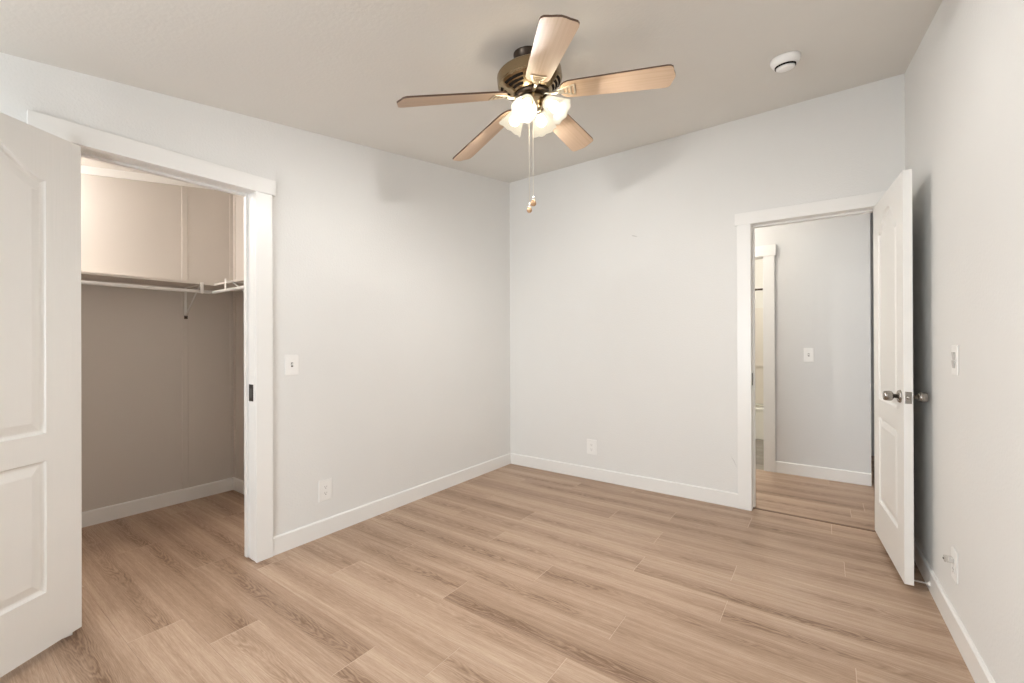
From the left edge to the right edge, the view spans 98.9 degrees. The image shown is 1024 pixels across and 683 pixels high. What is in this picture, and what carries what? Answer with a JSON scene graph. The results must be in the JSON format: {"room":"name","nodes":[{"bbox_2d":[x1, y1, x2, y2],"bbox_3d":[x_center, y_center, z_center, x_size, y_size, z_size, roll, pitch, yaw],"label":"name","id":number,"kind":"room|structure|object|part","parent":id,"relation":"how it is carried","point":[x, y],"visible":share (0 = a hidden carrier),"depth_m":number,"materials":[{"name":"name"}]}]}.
{"room":"empty bedroom","nodes":[
{"label":"empty bedroom","id":0,"kind":"room"},
{"bbox_2d":[81,174,231,511],"bbox_3d":[-2.869,-0.040,2.906,0.080,2.570,1.991,0,0,36],"label":"wall","id":1,"kind":"structure","parent":0,"point":[131,338],"depth_m":3.17,"materials":[{"name":"beige paint"}]},
{"bbox_2d":[81,165,213,189],"bbox_3d":[-2.826,-1.130,2.886,0.022,0.308,1.811,0,0,36],"label":"trim","id":2,"kind":"structure","parent":1,"relation":"attached to","point":[90,170],"depth_m":3.08,"materials":[{"name":"white wood"}]},
{"bbox_2d":[82,477,233,527],"bbox_3d":[-2.821,1.175,2.885,0.013,0.100,1.811,0,0,36],"label":"baseboard","id":3,"kind":"structure","parent":1,"relation":"attached to","point":[112,512],"depth_m":3.18,"materials":[{"name":"white wood"}]},
{"bbox_2d":[81,271,243,291],"bbox_3d":[-2.710,-0.417,2.804,0.300,0.015,1.811,0,0,36],"label":"closet shelf","id":4,"kind":"object","parent":1,"relation":"attached to","point":[84,275],"visible":0.39,"depth_m":3.01,"materials":[{"name":"white wood"}]},
{"bbox_2d":[184,282,203,318],"bbox_3d":[-2.367,-0.297,3.257,0.320,0.254,0.022,0,0,36],"label":"shelf bracket","id":5,"kind":"object","parent":1,"relation":"attached to","point":[201,285],"visible":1,"depth_m":3.32,"materials":[{"name":"white metal"}]},
{"bbox_3d":[-2.496,-0.292,3.350,0.003,0.235,0.016,0,0,36],"label":"wall leg","id":6,"kind":"part","parent":5,"relation":"part of","materials":[{"name":"white metal"}]},
{"bbox_2d":[181,186,235,488],"bbox_3d":[-2.394,-0.062,3.470,0.034,2.366,0.361,0,0,36],"label":"trim","id":7,"kind":"structure","parent":1,"relation":"attached to","point":[184,189],"depth_m":3.36,"materials":[{"name":"white paint"}]},
{"bbox_2d":[235,195,243,480],"bbox_3d":[-1.744,-0.050,3.275,1.319,2.584,0.080,0,0,36],"label":"wall","id":8,"kind":"structure","parent":0,"point":[239,200],"depth_m":3.56,"materials":[{"name":"beige paint"}]},
{"bbox_2d":[214,278,243,286],"bbox_3d":[-1.721,-0.420,3.051,1.018,0.015,0.255,0,0,36],"label":"closet shelf","id":9,"kind":"object","parent":8,"relation":"attached to","point":[228,284],"visible":0.23,"depth_m":3.18,"materials":[{"name":"white wood"}]},
{"bbox_2d":[225,278,243,291],"bbox_3d":[-1.859,-0.299,3.111,0.022,0.254,0.320,0,0,36],"label":"shelf bracket","id":10,"kind":"object","parent":8,"relation":"attached to","point":[225,278],"visible":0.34,"depth_m":3.02,"materials":[{"name":"white metal"}]},
{"bbox_2d":[233,477,243,493],"bbox_3d":[-1.770,1.172,3.237,1.286,0.100,0.013,0,0,36],"label":"baseboard","id":11,"kind":"structure","parent":8,"relation":"attached to","point":[238,485],"depth_m":3.55,"materials":[{"name":"white"}]},
{"bbox_2d":[0,52,509,536],"bbox_3d":[-1.518,-0.185,2.373,0.100,2.850,5.000,0,0,36],"label":"wall","id":12,"kind":"structure","parent":0,"point":[391,271],"depth_m":2.97,"materials":[{"name":"white paint"}]},
{"bbox_2d":[0,112,81,677],"bbox_3d":[-1.835,0.188,1.477,0.167,2.004,0.724,0,0,3],"label":"door","id":13,"kind":"structure","parent":12,"relation":"in","point":[41,480],"depth_m":1.68,"materials":[{"name":"white paint"}]},
{"bbox_2d":[27,109,275,637],"bbox_3d":[-1.670,0.154,2.142,0.124,2.130,0.955,0,0,36],"label":"door frame","id":14,"kind":"structure","parent":12,"relation":"attached to","point":[264,189],"depth_m":2.42,"materials":[{"name":"white wood"}]},
{"bbox_3d":[-1.453,0.288,2.439,0.046,0.093,0.004,0,0,36],"label":"strike plate","id":15,"kind":"part","parent":14,"relation":"part of","materials":[{"name":"brown metal"}]},
{"bbox_2d":[212,286,243,293],"bbox_3d":[-1.794,-0.362,2.939,1.007,0.024,0.024,0,0,36],"label":"clothes rod","id":16,"kind":"object","parent":12,"relation":"attached to","point":[238,287],"visible":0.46,"depth_m":3.06,"materials":[{"name":"white metal"}]},
{"bbox_2d":[285,354,298,374],"bbox_3d":[-1.294,0.139,2.581,0.019,0.120,0.083,0,0,36],"label":"light switch","id":17,"kind":"object","parent":12,"relation":"attached to","point":[291,361],"visible":1,"depth_m":2.58,"materials":[{"name":"white plastic"}]},
{"bbox_2d":[319,478,331,501],"bbox_3d":[-1.173,0.935,2.754,0.008,0.132,0.088,0,0,36],"label":"wall outlet","id":18,"kind":"object","parent":12,"relation":"attached to","point":[325,486],"visible":1,"depth_m":2.75,"materials":[{"name":"white plastic"}]},
{"bbox_2d":[273,453,510,555],"bbox_3d":[-0.686,1.167,3.427,0.013,0.103,2.318,0,0,36],"label":"baseboard","id":19,"kind":"structure","parent":12,"relation":"attached to","point":[294,538],"depth_m":3.05,"materials":[{"name":"white wood"}]},
{"bbox_2d":[0,0,942,182],"bbox_3d":[-0.745,-1.287,1.827,4.799,0.891,5.215,0,0,36],"label":"ceiling","id":20,"kind":"structure","parent":0,"point":[338,69],"depth_m":2.02,"materials":[{"name":"paint"}]},
{"bbox_2d":[397,14,675,212],"bbox_3d":[0.128,-0.975,2.085,1.197,0.752,1.149,0,0,32],"label":"ceiling fan","id":21,"kind":"object","parent":20,"relation":"hanging from","point":[529,80],"visible":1,"depth_m":1.95,"materials":[{"name":"beige wood"}]},
{"bbox_3d":[-0.251,-1.051,1.898,0.502,0.007,0.136,-17,17,-22],"label":"fan blade","id":22,"kind":"part","parent":21,"relation":"part of","materials":[{"name":"brown wood"}]},
{"bbox_3d":[-0.148,-1.085,2.331,0.136,0.007,0.502,-25,6,-40],"label":"fan blade","id":23,"kind":"part","parent":21,"relation":"part of","materials":[{"name":"brown wood"}]},
{"bbox_2d":[499,112,522,136],"bbox_3d":[0.005,-1.050,2.089,0.138,0.150,0.121,0,0,36],"label":"lampshade","id":24,"kind":"object","parent":21,"relation":"attached to","point":[509,122],"depth_m":2.06,"materials":[{"name":"white glass"}]},
{"bbox_2d":[511,93,536,123],"bbox_3d":[0.064,-1.051,1.939,0.121,0.150,0.136,0,0,36],"label":"lampshade","id":25,"kind":"object","parent":21,"relation":"attached to","point":[524,106],"depth_m":1.97,"materials":[{"name":"white glass"}]},
{"bbox_3d":[0.080,-0.863,2.042,0.002,0.439,0.002,0,0,-24],"label":"pull chain","id":26,"kind":"part","parent":21,"relation":"part of","materials":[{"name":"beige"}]},
{"bbox_3d":[0.098,-0.645,2.037,0.029,0.033,0.029,-6,3,36],"label":"pull knob","id":27,"kind":"part","parent":21,"relation":"part of","materials":[{"name":"brown wood"}]},
{"bbox_2d":[533,107,555,137],"bbox_3d":[0.142,-1.064,2.137,0.121,0.143,0.147,0,0,36],"label":"lampshade","id":28,"kind":"object","parent":21,"relation":"attached to","point":[543,125],"depth_m":2.11,"materials":[{"name":"white glass"}]},
{"bbox_3d":[0.133,-1.092,1.663,0.136,0.007,0.502,3,9,-7],"label":"fan blade","id":29,"kind":"part","parent":21,"relation":"part of","materials":[{"name":"brown wood"}]},
{"bbox_2d":[540,94,570,124],"bbox_3d":[0.201,-1.064,2.006,0.146,0.143,0.121,0,0,36],"label":"lampshade","id":30,"kind":"object","parent":21,"relation":"attached to","point":[557,108],"depth_m":2.00,"materials":[{"name":"white glass"}]},
{"bbox_3d":[0.294,-1.146,2.363,0.136,0.007,0.502,-19,-11,30],"label":"fan blade","id":31,"kind":"part","parent":21,"relation":"part of","materials":[{"name":"brown wood"}]},
{"bbox_3d":[0.463,-1.150,1.950,0.502,0.007,0.136,0,-7,13],"label":"fan blade","id":32,"kind":"part","parent":21,"relation":"part of","materials":[{"name":"brown wood"}]},
{"bbox_2d":[770,51,800,72],"bbox_3d":[1.447,-1.473,2.320,0.140,0.070,0.140,0,0,-28],"label":"smoke detector","id":33,"kind":"object","parent":20,"relation":"attached to","point":[784,62],"visible":1,"depth_m":2.29,"materials":[{"name":"white plastic"}]},
{"bbox_2d":[0,439,974,682],"bbox_3d":[0.259,1.229,3.099,4.869,0.030,8.350,0,0,36],"label":"floor","id":34,"kind":"structure","parent":0,"point":[510,573],"depth_m":2.09,"materials":[{"name":"brown wood"}]},
{"bbox_2d":[755,404,763,439],"bbox_3d":[3.147,1.020,5.698,1.609,0.392,0.670,0,0,36],"label":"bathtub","id":35,"kind":"object","parent":34,"relation":"on","point":[759,422],"visible":0.02,"depth_m":5.38,"materials":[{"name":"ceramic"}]},
{"bbox_2d":[753,507,875,531],"bbox_3d":[2.038,1.206,2.967,0.715,0.004,0.028,0,0,36],"label":"threshold","id":36,"kind":"object","parent":34,"relation":"on","point":[753,507],"visible":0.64,"depth_m":2.95,"materials":[{"name":"brown wood"}]},
{"bbox_2d":[509,73,904,492],"bbox_3d":[1.214,-0.216,3.559,3.159,2.896,0.118,0,0,36],"label":"wall","id":37,"kind":"structure","parent":0,"point":[623,265],"depth_m":3.51,"materials":[{"name":"white paint"}]},
{"bbox_2d":[587,439,596,454],"bbox_3d":[0.701,0.931,3.854,0.094,0.130,0.008,0,0,36],"label":"wall outlet","id":38,"kind":"object","parent":37,"relation":"attached to","point":[591,444],"visible":1,"depth_m":3.85,"materials":[{"name":"white plastic"}]},
{"bbox_2d":[511,453,737,507],"bbox_3d":[0.816,1.162,3.769,2.030,0.103,0.013,0,0,36],"label":"baseboard","id":39,"kind":"structure","parent":37,"relation":"attached to","point":[720,497],"depth_m":3.62,"materials":[{"name":"white wood"}]},
{"bbox_2d":[735,191,885,510],"bbox_3d":[2.031,0.143,2.963,0.918,2.130,0.139,0,0,36],"label":"door frame","id":40,"kind":"structure","parent":37,"relation":"attached to","point":[743,221],"depth_m":3.13,"materials":[{"name":"white wood"}]},
{"bbox_2d":[873,169,928,585],"bbox_3d":[2.096,0.173,2.422,0.167,2.009,0.724,0,0,31],"label":"door","id":41,"kind":"structure","parent":37,"relation":"in","point":[894,396],"depth_m":2.28,"materials":[{"name":"white paint"}]},
{"bbox_3d":[1.901,0.274,2.201,0.054,0.051,0.051,0,0,31],"label":"knob","id":42,"kind":"part","parent":41,"relation":"part of","materials":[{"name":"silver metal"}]},
{"bbox_3d":[1.918,0.274,2.119,0.025,0.058,0.002,0,0,30],"label":"latch plate","id":43,"kind":"part","parent":41,"relation":"part of","materials":[{"name":"silver metal"}]},
{"bbox_3d":[1.998,0.274,2.144,0.054,0.051,0.051,0,0,31],"label":"knob","id":44,"kind":"part","parent":41,"relation":"part of","materials":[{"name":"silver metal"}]},
{"bbox_2d":[755,259,762,406],"bbox_3d":[2.762,-0.091,5.251,1.900,2.640,2.134,0,0,36],"label":"wall","id":45,"kind":"structure","parent":0,"point":[758,263],"depth_m":6.00,"materials":[{"name":"white paint"}]},
{"bbox_2d":[755,308,762,403],"bbox_3d":[3.309,0.198,6.008,1.705,1.300,0.065,0,0,36],"label":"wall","id":46,"kind":"structure","parent":45,"relation":"attached to","point":[758,311],"depth_m":5.96,"materials":[{"name":"beige paint"}]},
{"bbox_2d":[755,213,870,472],"bbox_3d":[2.219,-0.091,4.265,1.968,2.640,0.100,0,0,36],"label":"wall","id":47,"kind":"structure","parent":0,"point":[823,289],"depth_m":3.83,"materials":[{"name":"paint"}]},
{"bbox_2d":[755,244,775,471],"bbox_3d":[2.082,0.160,4.351,0.945,2.100,0.124,0,0,36],"label":"door frame","id":48,"kind":"structure","parent":47,"relation":"attached to","point":[767,252],"depth_m":4.06,"materials":[{"name":"white wood"}]},
{"bbox_2d":[804,348,813,361],"bbox_3d":[2.636,0.122,3.893,0.075,0.123,0.019,0,0,36],"label":"light switch","id":49,"kind":"object","parent":47,"relation":"attached to","point":[808,352],"visible":1,"depth_m":3.89,"materials":[{"name":"white plastic"}]},
{"bbox_2d":[775,461,871,485],"bbox_3d":[2.711,1.155,3.844,0.688,0.103,0.013,0,0,36],"label":"baseboard","id":50,"kind":"structure","parent":47,"relation":"attached to","point":[861,478],"depth_m":3.82,"materials":[{"name":"white wood"}]},
{"bbox_2d":[870,213,873,455],"bbox_3d":[3.261,-0.095,3.631,0.800,2.640,2.385,0,0,36],"label":"wall","id":51,"kind":"structure","parent":0,"point":[871,214],"depth_m":4.60,"materials":[{"name":"paint"}]},
{"bbox_2d":[905,0,1023,682],"bbox_3d":[1.034,-0.212,0.543,0.100,2.879,5.006,0,0,34],"label":"wall","id":52,"kind":"structure","parent":0,"point":[964,80],"depth_m":1.61,"materials":[{"name":"white paint"}]},
{"bbox_2d":[914,537,994,682],"bbox_3d":[0.989,1.157,0.568,0.013,0.103,4.990,0,0,34],"label":"baseboard","id":53,"kind":"structure","parent":52,"relation":"attached to","point":[977,668],"depth_m":1.77,"materials":[{"name":"white wood"}]},
{"bbox_2d":[914,580,929,585],"bbox_3d":[1.985,1.171,2.131,0.069,0.022,0.022,0,0,34],"label":"door stop","id":54,"kind":"object","parent":53,"relation":"attached to","point":[928,582],"visible":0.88,"depth_m":2.12,"materials":[{"name":"white plastic"}]},
{"bbox_2d":[951,546,957,584],"bbox_3d":[1.808,0.915,1.791,0.008,0.126,0.080,0,0,34],"label":"wall outlet","id":55,"kind":"object","parent":52,"relation":"attached to","point":[954,565],"visible":1,"depth_m":1.78,"materials":[{"name":"white plastic"}]},
{"bbox_2d":[951,345,958,375],"bbox_3d":[1.793,0.077,1.776,0.012,0.122,0.080,0,0,34],"label":"rocker switch","id":56,"kind":"object","parent":52,"relation":"attached to","point":[954,348],"visible":1,"depth_m":1.76,"materials":[{"name":"white plastic"}]},
{"bbox_3d":[-2.845,0.086,1.738,1.319,2.314,0.080,0,0,36],"label":"wall","id":57,"kind":"structure","parent":0,"visible":0},
{"bbox_2d":[81,280,211,293],"bbox_3d":[-2.664,-0.359,2.610,0.024,0.024,1.549,0,0,36],"label":"clothes rod","id":58,"kind":"object","parent":57,"relation":"attached to","point":[82,281],"visible":0.52,"depth_m":2.90,"materials":[{"name":"white metal"}]}
]}

